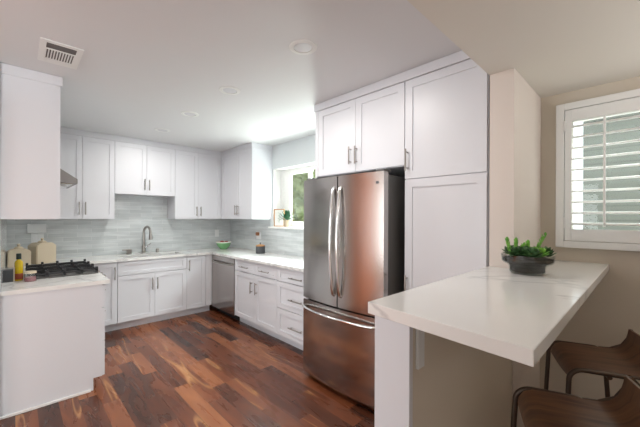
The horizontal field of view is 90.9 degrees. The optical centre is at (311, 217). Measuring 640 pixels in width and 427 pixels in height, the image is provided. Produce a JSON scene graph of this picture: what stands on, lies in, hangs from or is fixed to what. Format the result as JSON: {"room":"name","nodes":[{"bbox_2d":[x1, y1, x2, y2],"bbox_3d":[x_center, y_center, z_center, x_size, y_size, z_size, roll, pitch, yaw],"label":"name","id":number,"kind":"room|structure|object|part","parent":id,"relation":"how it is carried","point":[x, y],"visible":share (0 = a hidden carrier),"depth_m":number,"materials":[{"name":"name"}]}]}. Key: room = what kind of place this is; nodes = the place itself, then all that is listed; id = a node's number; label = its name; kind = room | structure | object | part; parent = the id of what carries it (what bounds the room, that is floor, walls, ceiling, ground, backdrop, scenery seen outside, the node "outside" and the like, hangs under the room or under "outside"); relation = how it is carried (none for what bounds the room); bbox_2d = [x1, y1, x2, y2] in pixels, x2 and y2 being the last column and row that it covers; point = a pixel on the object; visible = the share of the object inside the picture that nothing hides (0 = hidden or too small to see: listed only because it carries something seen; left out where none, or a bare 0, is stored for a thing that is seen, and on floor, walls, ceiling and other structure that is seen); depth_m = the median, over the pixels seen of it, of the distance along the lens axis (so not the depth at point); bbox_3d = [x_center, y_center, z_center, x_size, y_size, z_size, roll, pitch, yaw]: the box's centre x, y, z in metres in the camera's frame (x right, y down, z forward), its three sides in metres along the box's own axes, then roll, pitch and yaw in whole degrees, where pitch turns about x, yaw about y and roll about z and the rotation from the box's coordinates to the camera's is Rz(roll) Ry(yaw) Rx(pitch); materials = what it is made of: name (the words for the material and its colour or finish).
{"room":"kitchen","nodes":[
{"label":"kitchen","id":0,"kind":"room"},
{"bbox_2d":[0,305,374,426],"bbox_3d":[-0.978,1.486,-0.104,7.640,0.080,9.380,0,0,-43],"label":"floor","id":1,"kind":"structure","parent":0,"point":[211,368],"depth_m":2.69,"materials":[{"name":"brown wood"}]},
{"bbox_2d":[0,284,105,419],"bbox_3d":[-2.144,1.001,2.651,0.676,0.881,0.507,0,0,-43],"label":"base cabinet","id":2,"kind":"object","parent":1,"relation":"on","point":[52,342],"visible":0.98,"depth_m":2.43,"materials":[{"name":"white paint"}]},
{"bbox_3d":[-2.026,1.432,2.423,0.539,0.019,0.012,0,0,-43],"label":"shoe moulding","id":3,"kind":"part","parent":2,"relation":"part of","materials":[{"name":"white paint"}]},
{"bbox_2d":[0,263,109,295],"bbox_3d":[-2.422,0.543,2.942,0.668,0.032,1.313,0,0,-43],"label":"countertop","id":4,"kind":"structure","parent":2,"relation":"on","point":[17,287],"depth_m":2.53,"materials":[{"name":"stone"}]},
{"bbox_2d":[3,267,14,282],"bbox_3d":[-2.497,0.470,2.594,0.070,0.112,0.086,0,0,-43],"label":"box","id":5,"kind":"object","parent":4,"relation":"on","point":[8,274],"visible":0.89,"depth_m":2.57,"materials":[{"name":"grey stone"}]},
{"bbox_2d":[14,253,22,280],"bbox_3d":[-2.453,0.413,2.636,0.056,0.226,0.056,0,0,-43],"label":"oil bottle","id":6,"kind":"object","parent":4,"relation":"on","point":[18,265],"visible":0.96,"depth_m":2.62,"materials":[{"name":"yellow"}]},
{"bbox_2d":[24,270,36,281],"bbox_3d":[-2.334,0.485,2.611,0.080,0.083,0.080,0,0,-43],"label":"jar","id":7,"kind":"object","parent":4,"relation":"on","point":[30,278],"visible":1,"depth_m":2.59,"materials":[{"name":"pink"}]},
{"bbox_3d":[-2.334,0.452,2.611,0.080,0.016,0.080,0,0,-43],"label":"lid","id":8,"kind":"part","parent":7,"relation":"part of","materials":[{"name":"beige"}]},
{"bbox_2d":[25,259,105,278],"bbox_3d":[-2.461,0.544,3.151,0.591,0.164,0.840,0,0,-43],"label":"gas cooktop","id":9,"kind":"object","parent":4,"relation":"in","point":[51,270],"visible":0.96,"depth_m":2.98,"materials":[{"name":"grey metal"}]},
{"bbox_3d":[-2.469,0.521,3.095,0.502,0.011,0.770,0,0,-43],"label":"plate","id":10,"kind":"part","parent":9,"relation":"part of","materials":[{"name":"grey metal"}]},
{"bbox_3d":[-1.940,1.192,2.856,0.020,0.288,0.487,0,0,-43],"label":"drawer","id":11,"kind":"part","parent":2,"relation":"part of","materials":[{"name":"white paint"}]},
{"bbox_3d":[-1.939,0.905,2.856,0.020,0.273,0.487,0,0,-43],"label":"drawer","id":12,"kind":"part","parent":2,"relation":"part of","materials":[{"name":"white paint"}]},
{"bbox_3d":[-1.938,0.665,2.856,0.020,0.192,0.487,0,0,-43],"label":"drawer","id":13,"kind":"part","parent":2,"relation":"part of","materials":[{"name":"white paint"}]},
{"bbox_2d":[94,262,116,331],"bbox_3d":[-2.784,0.998,4.053,0.375,0.881,0.642,0,0,-43],"label":"base cabinet","id":14,"kind":"object","parent":1,"relation":"on","point":[110,269],"visible":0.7,"depth_m":3.93,"materials":[{"name":"white paint"}]},
{"bbox_2d":[116,255,186,329],"bbox_3d":[-2.328,1.000,4.481,0.870,0.881,0.642,0,0,-43],"label":"base cabinet","id":15,"kind":"object","parent":1,"relation":"on","point":[150,290],"visible":0.95,"depth_m":4.26,"materials":[{"name":"white paint"}]},
{"bbox_3d":[-2.299,1.040,4.135,0.438,0.590,0.020,0,0,-43],"label":"door","id":16,"kind":"part","parent":15,"relation":"part of","materials":[{"name":"white paint"}]},
{"bbox_3d":[-1.981,1.041,4.433,0.428,0.590,0.020,0,0,-43],"label":"door","id":17,"kind":"part","parent":15,"relation":"part of","materials":[{"name":"white paint"}]},
{"bbox_2d":[184,254,211,315],"bbox_3d":[-1.869,1.002,4.912,0.383,0.881,0.642,0,0,-43],"label":"base cabinet","id":18,"kind":"object","parent":1,"relation":"on","point":[199,267],"visible":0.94,"depth_m":4.71,"materials":[{"name":"white paint"}]},
{"bbox_3d":[-1.719,0.954,4.679,0.282,0.767,0.020,0,0,-43],"label":"door","id":19,"kind":"part","parent":18,"relation":"part of","materials":[{"name":"white paint"}]},
{"bbox_3d":[-1.579,0.951,4.812,0.094,0.774,0.018,0,0,-43],"label":"filler panel","id":20,"kind":"part","parent":18,"relation":"part of","materials":[{"name":"white paint"}]},
{"bbox_2d":[212,255,239,320],"bbox_3d":[-1.090,1.006,4.789,0.701,0.878,0.669,0,0,-43],"label":"dishwasher","id":21,"kind":"object","parent":1,"relation":"on","point":[223,268],"visible":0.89,"depth_m":4.56,"materials":[{"name":"grey metal"}]},
{"bbox_3d":[-1.319,0.660,4.573,0.069,0.025,0.598,0,0,-43],"label":"handle","id":22,"kind":"part","parent":21,"relation":"part of","materials":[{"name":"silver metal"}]},
{"bbox_3d":[-1.292,1.000,4.598,0.028,0.710,0.668,0,0,-43],"label":"door","id":23,"kind":"part","parent":21,"relation":"part of","materials":[{"name":"silver metal"}]},
{"bbox_3d":[-1.291,0.607,4.598,0.028,0.071,0.668,0,0,-43],"label":"control panel","id":24,"kind":"part","parent":21,"relation":"part of","materials":[{"name":"silver metal"}]},
{"bbox_2d":[235,259,281,340],"bbox_3d":[-0.517,1.007,4.199,0.674,0.881,0.961,0,0,-43],"label":"base cabinet","id":25,"kind":"object","parent":1,"relation":"on","point":[255,283],"visible":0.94,"depth_m":3.95,"materials":[{"name":"white paint"}]},
{"bbox_3d":[-0.882,0.647,4.168,0.020,0.147,0.504,0,0,-43],"label":"drawer","id":26,"kind":"part","parent":25,"relation":"part of","materials":[{"name":"white paint"}]},
{"bbox_3d":[-0.883,1.034,4.168,0.020,0.613,0.504,0,0,-43],"label":"door","id":27,"kind":"part","parent":25,"relation":"part of","materials":[{"name":"white paint"}]},
{"bbox_3d":[-0.552,0.648,3.817,0.020,0.147,0.453,0,0,-43],"label":"drawer","id":28,"kind":"part","parent":25,"relation":"part of","materials":[{"name":"white paint"}]},
{"bbox_3d":[-0.553,1.035,3.817,0.020,0.613,0.453,0,0,-43],"label":"door","id":29,"kind":"part","parent":25,"relation":"part of","materials":[{"name":"white paint"}]},
{"bbox_2d":[277,267,305,349],"bbox_3d":[0.058,1.009,3.587,0.674,0.881,0.713,0,0,-43],"label":"base cabinet","id":30,"kind":"object","parent":1,"relation":"on","point":[290,296],"visible":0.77,"depth_m":3.48,"materials":[{"name":"white paint"}]},
{"bbox_2d":[6,247,303,271],"bbox_3d":[-1.529,0.546,3.637,2.921,0.032,2.963,0,0,-43],"label":"countertop","id":31,"kind":"structure","parent":30,"relation":"on","point":[296,263],"depth_m":4.25,"materials":[{"name":"stone"}]},
{"bbox_2d":[6,244,30,267],"bbox_3d":[-3.149,0.402,3.382,0.130,0.244,0.185,0,0,41],"label":"jar","id":32,"kind":"object","parent":31,"relation":"on","point":[25,253],"visible":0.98,"depth_m":3.34,"materials":[{"name":"beige ceramic"}]},
{"bbox_2d":[28,238,55,263],"bbox_3d":[-3.126,0.379,3.650,0.170,0.289,0.200,0,0,20],"label":"jar","id":33,"kind":"object","parent":31,"relation":"on","point":[41,251],"visible":0.98,"depth_m":3.59,"materials":[{"name":"beige ceramic"}]},
{"bbox_2d":[122,249,131,253],"bbox_3d":[-2.650,0.490,4.510,0.115,0.072,0.060,0,0,-43],"label":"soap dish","id":34,"kind":"object","parent":31,"relation":"on","point":[128,251],"visible":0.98,"depth_m":4.50,"materials":[{"name":"grey metal"}]},
{"bbox_2d":[142,226,152,252],"bbox_3d":[-2.406,0.324,4.619,0.125,0.406,0.224,0,0,-43],"label":"kitchen faucet","id":35,"kind":"object","parent":31,"relation":"on","point":[144,247],"visible":0.98,"depth_m":4.63,"materials":[{"name":"grey metal"}]},
{"bbox_3d":[-2.412,0.274,4.612,0.204,0.306,0.033,0,0,32],"label":"spout","id":36,"kind":"part","parent":35,"relation":"part of","materials":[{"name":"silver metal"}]},
{"bbox_2d":[216,241,230,248],"bbox_3d":[-1.491,0.467,5.324,0.256,0.126,0.256,0,0,-43],"label":"fruit bowl","id":37,"kind":"object","parent":31,"relation":"on","point":[222,245],"visible":0.92,"depth_m":5.24,"materials":[{"name":"green ceramic"}]},
{"bbox_2d":[256,242,264,253],"bbox_3d":[-0.768,0.451,4.700,0.138,0.163,0.138,0,0,-43],"label":"canister","id":38,"kind":"object","parent":31,"relation":"on","point":[260,248],"visible":1,"depth_m":4.64,"materials":[{"name":"grey stone"}]},
{"bbox_3d":[-0.152,1.192,3.389,0.020,0.302,0.712,0,0,-43],"label":"drawer","id":39,"kind":"part","parent":30,"relation":"part of","materials":[{"name":"white paint"}]},
{"bbox_3d":[-0.150,0.651,3.389,0.020,0.150,0.712,0,0,-43],"label":"drawer","id":40,"kind":"part","parent":30,"relation":"part of","materials":[{"name":"white paint"}]},
{"bbox_3d":[-0.151,0.883,3.389,0.020,0.301,0.712,0,0,-43],"label":"drawer","id":41,"kind":"part","parent":30,"relation":"part of","materials":[{"name":"white paint"}]},
{"bbox_2d":[302,169,405,408],"bbox_3d":[0.455,0.546,2.809,0.886,1.809,0.868,0,0,-43],"label":"refrigerator","id":42,"kind":"object","parent":1,"relation":"on","point":[354,224],"visible":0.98,"depth_m":2.47,"materials":[{"name":"grey metal"}]},
{"bbox_3d":[0.084,0.194,2.749,0.092,1.068,0.445,0,0,-43],"label":"door","id":43,"kind":"part","parent":42,"relation":"part of","materials":[{"name":"silver metal"}]},
{"bbox_3d":[0.162,0.196,2.561,0.075,0.903,0.029,0,0,-43],"label":"handle","id":44,"kind":"part","parent":42,"relation":"part of","materials":[{"name":"silver metal"}]},
{"bbox_3d":[0.177,0.801,2.548,0.124,0.023,0.836,0,0,-43],"label":"handle","id":45,"kind":"part","parent":42,"relation":"part of","materials":[{"name":"silver metal"}]},
{"bbox_3d":[0.213,0.196,2.507,0.075,0.903,0.029,0,0,-43],"label":"handle","id":46,"kind":"part","parent":42,"relation":"part of","materials":[{"name":"silver metal"}]},
{"bbox_3d":[0.225,1.074,2.595,0.092,0.663,0.868,0,0,-43],"label":"freezer drawer","id":47,"kind":"part","parent":42,"relation":"part of","materials":[{"name":"silver metal"}]},
{"bbox_3d":[0.385,0.196,2.428,0.092,1.068,0.411,0,0,-43],"label":"door","id":48,"kind":"part","parent":42,"relation":"part of","materials":[{"name":"silver metal"}]},
{"bbox_2d":[404,59,489,290],"bbox_3d":[1.115,0.221,2.355,0.720,2.466,0.565,0,0,-43],"label":"pantry cabinet","id":49,"kind":"object","parent":1,"relation":"on","point":[447,149],"visible":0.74,"depth_m":2.12,"materials":[{"name":"white paint"}]},
{"bbox_3d":[0.689,0.503,2.310,0.040,0.160,0.012,0,0,-43],"label":"handle","id":50,"kind":"part","parent":49,"relation":"part of","materials":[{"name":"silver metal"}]},
{"bbox_3d":[0.693,-0.422,2.310,0.040,0.160,0.012,0,0,-43],"label":"handle","id":51,"kind":"part","parent":49,"relation":"part of","materials":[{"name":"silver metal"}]},
{"bbox_3d":[0.886,0.532,2.142,0.020,1.620,0.557,0,0,-43],"label":"door","id":52,"kind":"part","parent":49,"relation":"part of","materials":[{"name":"white paint"}]},
{"bbox_3d":[0.891,-0.647,2.142,0.020,0.724,0.557,0,0,-43],"label":"door","id":53,"kind":"part","parent":49,"relation":"part of","materials":[{"name":"white paint"}]},
{"bbox_2d":[511,375,639,426],"bbox_3d":[0.906,1.012,1.068,0.400,0.875,0.413,0,0,25],"label":"bar stool","id":54,"kind":"object","parent":1,"relation":"on","point":[538,407],"visible":1,"depth_m":1.13,"materials":[{"name":"brown wood"}]},
{"bbox_3d":[1.097,0.639,1.173,0.139,0.125,0.016,0,0,25],"label":"rail","id":55,"kind":"part","parent":54,"relation":"part of","materials":[{"name":"brown wood"}]},
{"bbox_2d":[544,329,639,397],"bbox_3d":[1.409,1.014,1.554,0.400,0.875,0.413,0,0,25],"label":"bar stool","id":56,"kind":"object","parent":1,"relation":"on","point":[621,360],"visible":0.85,"depth_m":1.56,"materials":[{"name":"brown wood"}]},
{"bbox_3d":[1.600,0.641,1.660,0.139,0.125,0.016,0,0,25],"label":"rail","id":57,"kind":"part","parent":56,"relation":"part of","materials":[{"name":"brown wood"}]},
{"bbox_3d":[0.284,0.532,3.266,0.680,1.836,0.019,0,0,-43],"label":"panel","id":58,"kind":"object","parent":1,"relation":"on","visible":0},
{"bbox_2d":[315,82,404,177],"bbox_3d":[0.595,-0.700,2.911,0.720,0.628,0.956,0,0,-43],"label":"upper cabinet","id":59,"kind":"object","parent":58,"relation":"on","point":[364,134],"visible":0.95,"depth_m":2.63,"materials":[{"name":"white paint"}]},
{"bbox_3d":[0.224,-0.702,2.852,0.020,0.619,0.451,0,0,-43],"label":"door","id":60,"kind":"part","parent":59,"relation":"part of","materials":[{"name":"white paint"}]},
{"bbox_3d":[0.538,-0.701,2.518,0.020,0.619,0.460,0,0,-43],"label":"door","id":61,"kind":"part","parent":59,"relation":"part of","materials":[{"name":"white paint"}]},
{"bbox_2d":[314,50,470,112],"bbox_3d":[0.564,-1.048,2.494,0.048,0.068,1.532,0,0,-43],"label":"trim","id":62,"kind":"structure","parent":59,"relation":"on","point":[460,56],"depth_m":2.37,"materials":[{"name":"white paint"}]},
{"bbox_2d":[0,0,460,151],"bbox_3d":[-2.599,-1.145,1.632,7.640,0.100,4.617,0,0,-43],"label":"ceiling","id":63,"kind":"structure","parent":0,"point":[143,64],"depth_m":2.13,"materials":[{"name":"white paint"}]},
{"bbox_2d":[37,37,83,69],"bbox_3d":[-1.683,-1.088,2.106,0.216,0.006,0.360,0,0,-43],"label":"ceiling vent","id":64,"kind":"object","parent":63,"relation":"in","point":[50,51],"visible":1,"depth_m":2.09,"materials":[{"name":"white metal"}]},
{"bbox_2d":[154,128,169,131],"bbox_3d":[-1.868,-1.089,3.935,0.180,0.006,0.180,0,0,-43],"label":"recessed light","id":65,"kind":"object","parent":63,"relation":"in","point":[155,129],"visible":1,"depth_m":3.93,"materials":[{"name":"white plastic"}]},
{"bbox_2d":[181,111,198,116],"bbox_3d":[-1.283,-1.087,3.312,0.180,0.006,0.180,0,0,-43],"label":"recessed light","id":66,"kind":"object","parent":63,"relation":"in","point":[185,113],"visible":1,"depth_m":3.31,"materials":[{"name":"white plastic"}]},
{"bbox_2d":[219,86,240,94],"bbox_3d":[-0.701,-1.084,2.693,0.180,0.006,0.180,0,0,-43],"label":"recessed light","id":67,"kind":"object","parent":63,"relation":"in","point":[229,90],"visible":1,"depth_m":2.69,"materials":[{"name":"white plastic"}]},
{"bbox_2d":[289,39,316,54],"bbox_3d":[-0.056,-1.082,2.006,0.180,0.006,0.180,0,0,-43],"label":"recessed light","id":68,"kind":"object","parent":63,"relation":"in","point":[302,46],"visible":1,"depth_m":2.00,"materials":[{"name":"white paint"}]},
{"bbox_2d":[230,135,314,256],"bbox_3d":[0.139,0.183,4.139,0.208,2.535,4.517,0,0,-43],"label":"wall","id":69,"kind":"structure","parent":0,"point":[242,231],"depth_m":4.66,"materials":[{"name":"white paint"}]},
{"bbox_2d":[221,147,271,218],"bbox_3d":[-1.077,-0.496,5.007,0.394,1.040,0.958,0,0,-43],"label":"upper cabinet","id":70,"kind":"object","parent":69,"relation":"attached to","point":[246,175],"visible":1,"depth_m":4.74,"materials":[{"name":"white paint"}]},
{"bbox_3d":[-1.317,-0.497,5.047,0.020,1.037,0.526,0,0,-43],"label":"door","id":71,"kind":"part","parent":70,"relation":"part of","materials":[{"name":"white paint"}]},
{"bbox_3d":[-0.996,-0.496,4.705,0.020,1.037,0.406,0,0,-43],"label":"door","id":72,"kind":"part","parent":70,"relation":"part of","materials":[{"name":"white paint"}]},
{"bbox_2d":[221,142,271,155],"bbox_3d":[-1.052,-1.052,5.006,0.362,0.072,0.940,0,0,-43],"label":"trim","id":73,"kind":"structure","parent":70,"relation":"on","point":[252,144],"depth_m":4.72,"materials":[{"name":"white paint"}]},
{"bbox_2d":[268,162,314,229],"bbox_3d":[-0.064,-0.282,4.323,0.245,0.894,1.490,0,0,-43],"label":"window","id":74,"kind":"structure","parent":69,"relation":"in","point":[282,177],"depth_m":4.75,"materials":[{"name":"white paint"}]},
{"bbox_2d":[274,209,284,226],"bbox_3d":[-0.490,0.004,4.733,0.170,0.262,0.024,0,0,19],"label":"picture frame","id":75,"kind":"object","parent":74,"relation":"on","point":[277,222],"visible":0.89,"depth_m":4.73,"materials":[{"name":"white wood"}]},
{"bbox_3d":[-0.066,0.150,4.323,0.245,0.028,1.490,0,0,-43],"label":"sill","id":76,"kind":"part","parent":74,"relation":"part of","materials":[{"name":"white paint"}]},
{"bbox_2d":[280,210,294,226],"bbox_3d":[-0.356,0.003,4.534,0.271,0.265,0.254,0,0,-43],"label":"potted plant","id":77,"kind":"object","parent":74,"relation":"on","point":[287,215],"visible":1,"depth_m":4.50,"materials":[{"name":"green plant"}]},
{"bbox_3d":[-0.357,0.085,4.542,0.100,0.100,0.100,0,0,-43],"label":"pot","id":78,"kind":"part","parent":77,"relation":"part of","materials":[{"name":"beige ceramic"}]},
{"bbox_3d":[0.011,-0.293,4.386,0.050,0.859,1.377,0,0,-43],"label":"frame","id":79,"kind":"part","parent":74,"relation":"part of","materials":[{"name":"white paint"}]},
{"bbox_3d":[-0.208,-0.294,4.618,0.040,0.769,0.598,0,0,-43],"label":"sash","id":80,"kind":"part","parent":74,"relation":"part of","materials":[{"name":"white paint"}]},
{"bbox_2d":[413,68,540,426],"bbox_3d":[1.027,0.291,1.783,2.031,2.325,0.129,0,0,-43],"label":"wall","id":81,"kind":"structure","parent":0,"point":[515,107],"depth_m":1.84,"materials":[{"name":"beige paint"}]},
{"bbox_2d":[375,316,412,426],"bbox_3d":[0.277,0.893,1.080,0.023,1.116,0.136,0,0,-43],"label":"end panel","id":82,"kind":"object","parent":81,"relation":"attached to","point":[393,340],"depth_m":1.06,"materials":[{"name":"white paint"}]},
{"bbox_2d":[416,329,424,369],"bbox_3d":[0.463,0.423,0.975,0.043,0.176,0.284,0,0,-43],"label":"support bracket","id":83,"kind":"object","parent":81,"relation":"attached to","point":[420,335],"visible":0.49,"depth_m":1.07,"materials":[{"name":"white metal"}]},
{"bbox_2d":[368,260,608,366],"bbox_3d":[1.035,0.317,1.545,1.943,0.040,0.501,0,0,-43],"label":"breakfast bar","id":84,"kind":"object","parent":81,"relation":"on","point":[506,313],"visible":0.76,"depth_m":1.05,"materials":[{"name":"stone"}]},
{"bbox_2d":[502,232,555,273],"bbox_3d":[1.144,0.187,1.679,0.245,0.220,0.255,0,0,-43],"label":"potted plant","id":85,"kind":"object","parent":84,"relation":"on","point":[523,258],"visible":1,"depth_m":1.62,"materials":[{"name":"green plant"}]},
{"bbox_3d":[1.054,0.155,1.685,0.038,0.108,0.020,0,0,-3],"label":"stem","id":86,"kind":"part","parent":85,"relation":"part of","materials":[{"name":"green plant"}]},
{"bbox_3d":[1.099,0.157,1.695,0.026,0.104,0.020,0,0,-43],"label":"stem","id":87,"kind":"part","parent":85,"relation":"part of","materials":[{"name":"green plant"}]},
{"bbox_3d":[1.225,0.144,1.693,0.077,0.132,0.020,0,0,2],"label":"stem","id":88,"kind":"part","parent":85,"relation":"part of","materials":[{"name":"green plant"}]},
{"bbox_2d":[407,0,639,97],"bbox_3d":[0.592,-1.028,-1.805,7.586,0.310,4.763,0,0,-43],"label":"ceiling","id":89,"kind":"structure","parent":0,"point":[557,47],"depth_m":1.51,"materials":[{"name":"white paint"}]},
{"bbox_2d":[540,76,639,398],"bbox_3d":[2.263,0.296,1.805,0.200,2.325,1.531,0,0,-43],"label":"wall","id":90,"kind":"structure","parent":0,"point":[605,317],"depth_m":2.09,"materials":[{"name":"beige paint"}]},
{"bbox_2d":[555,88,639,251],"bbox_3d":[2.266,-0.286,1.715,0.202,0.986,1.477,0,0,-43],"label":"window shutter","id":91,"kind":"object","parent":90,"relation":"in","point":[627,102],"depth_m":2.06,"materials":[{"name":"white paint"}]},
{"bbox_3d":[1.863,-0.295,2.004,0.010,0.709,0.012,0,0,-43],"label":"tilt rod","id":92,"kind":"part","parent":91,"relation":"part of","materials":[{"name":"white paint"}]},
{"bbox_3d":[2.316,-0.286,1.780,0.040,0.830,1.345,0,0,-43],"label":"frame","id":93,"kind":"part","parent":91,"relation":"part of","materials":[{"name":"white paint"}]},
{"bbox_3d":[-2.549,0.173,4.782,3.245,2.535,0.100,0,0,-43],"label":"wall","id":94,"kind":"structure","parent":0,"visible":0},
{"bbox_2d":[7,195,229,257],"bbox_3d":[-2.541,0.105,4.715,2.924,0.842,0.008,0,0,-43],"label":"backsplash","id":95,"kind":"structure","parent":94,"relation":"attached to","point":[71,237],"depth_m":4.56,"materials":[{"name":"grey tile"}]},
{"bbox_2d":[27,224,45,232],"bbox_3d":[-3.392,0.134,3.883,0.180,0.112,0.038,0,0,-43],"label":"box","id":96,"kind":"object","parent":95,"relation":"attached to","point":[31,228],"visible":1,"depth_m":3.87,"materials":[{"name":"white plastic"}]},
{"bbox_2d":[31,233,43,242],"bbox_3d":[-3.397,0.252,3.899,0.120,0.115,0.009,0,0,-43],"label":"wall outlet","id":97,"kind":"object","parent":95,"relation":"attached to","point":[35,237],"visible":0.88,"depth_m":3.89,"materials":[{"name":"white plastic"}]},
{"bbox_2d":[60,133,114,218],"bbox_3d":[-2.977,-0.503,4.055,0.699,1.040,0.368,0,0,-43],"label":"upper cabinet","id":98,"kind":"object","parent":95,"relation":"attached to","point":[91,161],"visible":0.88,"depth_m":4.00,"materials":[{"name":"white paint"}]},
{"bbox_3d":[-3.012,-0.503,3.836,0.347,1.037,0.020,0,0,-43],"label":"door","id":99,"kind":"part","parent":98,"relation":"part of","materials":[{"name":"white paint"}]},
{"bbox_3d":[-2.756,-0.502,4.076,0.348,1.037,0.020,0,0,-43],"label":"door","id":100,"kind":"part","parent":98,"relation":"part of","materials":[{"name":"white paint"}]},
{"bbox_2d":[115,141,174,196],"bbox_3d":[-2.435,-0.670,4.563,0.779,0.702,0.368,0,0,-43],"label":"upper cabinet","id":101,"kind":"object","parent":95,"relation":"attached to","point":[140,170],"visible":0.98,"depth_m":4.44,"materials":[{"name":"white paint"}]},
{"bbox_3d":[-2.485,-0.670,4.330,0.388,0.699,0.020,0,0,-43],"label":"door","id":102,"kind":"part","parent":101,"relation":"part of","materials":[{"name":"white paint"}]},
{"bbox_2d":[60,127,220,155],"bbox_3d":[-2.320,-1.057,4.472,2.257,0.072,0.016,0,0,-43],"label":"trim","id":103,"kind":"structure","parent":101,"relation":"on","point":[65,130],"depth_m":4.34,"materials":[{"name":"white paint"}]},
{"bbox_3d":[-2.200,-0.669,4.598,0.387,0.699,0.020,0,0,-43],"label":"door","id":104,"kind":"part","parent":101,"relation":"part of","materials":[{"name":"white paint"}]},
{"bbox_2d":[167,150,220,218],"bbox_3d":[-1.873,-0.499,5.092,0.761,1.040,0.368,0,0,-43],"label":"upper cabinet","id":105,"kind":"object","parent":95,"relation":"attached to","point":[197,175],"visible":0.99,"depth_m":4.95,"materials":[{"name":"white paint"}]},
{"bbox_3d":[-1.928,-0.499,4.854,0.352,1.037,0.020,0,0,-43],"label":"door","id":106,"kind":"part","parent":105,"relation":"part of","materials":[{"name":"white paint"}]},
{"bbox_3d":[-1.658,-0.498,5.108,0.384,1.037,0.020,0,0,-43],"label":"door","id":107,"kind":"part","parent":105,"relation":"part of","materials":[{"name":"white paint"}]},
{"bbox_3d":[-2.938,0.171,2.914,0.120,2.535,2.090,0,0,-43],"label":"wall","id":108,"kind":"structure","parent":0,"visible":0},
{"bbox_2d":[0,219,6,290],"bbox_3d":[-2.912,0.267,2.981,0.008,0.516,2.011,0,0,-43],"label":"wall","id":109,"kind":"structure","parent":108,"relation":"attached to","point":[3,222],"depth_m":2.50,"materials":[{"name":"grey tile"}]},
{"bbox_2d":[0,73,60,218],"bbox_3d":[-2.250,-0.505,2.546,0.372,1.032,0.543,0,0,-43],"label":"upper cabinet","id":110,"kind":"object","parent":109,"relation":"attached to","point":[29,109],"visible":1,"depth_m":2.32,"materials":[{"name":"white paint"}]},
{"bbox_2d":[0,62,62,89],"bbox_3d":[-2.265,-1.057,2.546,0.346,0.072,0.582,0,0,-43],"label":"trim","id":111,"kind":"structure","parent":110,"relation":"on","point":[7,69],"depth_m":2.33,"materials":[{"name":"white paint"}]},
{"bbox_3d":[-2.151,-0.504,2.642,0.020,1.029,0.537,0,0,-43],"label":"door","id":112,"kind":"part","parent":110,"relation":"part of","materials":[{"name":"white paint"}]},
{"bbox_2d":[60,169,77,188],"bbox_3d":[-2.658,-0.391,3.086,0.501,0.188,0.740,0,0,-43],"label":"range hood","id":113,"kind":"object","parent":108,"relation":"attached to","point":[67,180],"visible":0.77,"depth_m":2.95,"materials":[{"name":"silver metal"}]},
{"label":"outside","id":114,"kind":"structure","parent":0,"visible":0},
{"bbox_3d":[4.428,1.617,6.224,9.014,0.100,15.000,0,0,-43],"label":"ground","id":115,"kind":"structure","parent":114,"visible":0},
{"bbox_2d":[292,169,314,220],"bbox_3d":[0.674,0.178,6.946,1.269,2.750,6.004,0,0,-43],"label":"hedge","id":116,"kind":"object","parent":115,"relation":"on","point":[298,180],"visible":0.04,"depth_m":7.55,"materials":[{"name":"green plant"}]},
{"bbox_2d":[583,112,639,230],"bbox_3d":[4.486,-0.283,1.068,0.200,3.700,5.415,0,0,-43],"label":"wall","id":117,"kind":"structure","parent":115,"relation":"on","point":[630,123],"depth_m":2.82,"materials":[{"name":"grey wood"}]}
]}

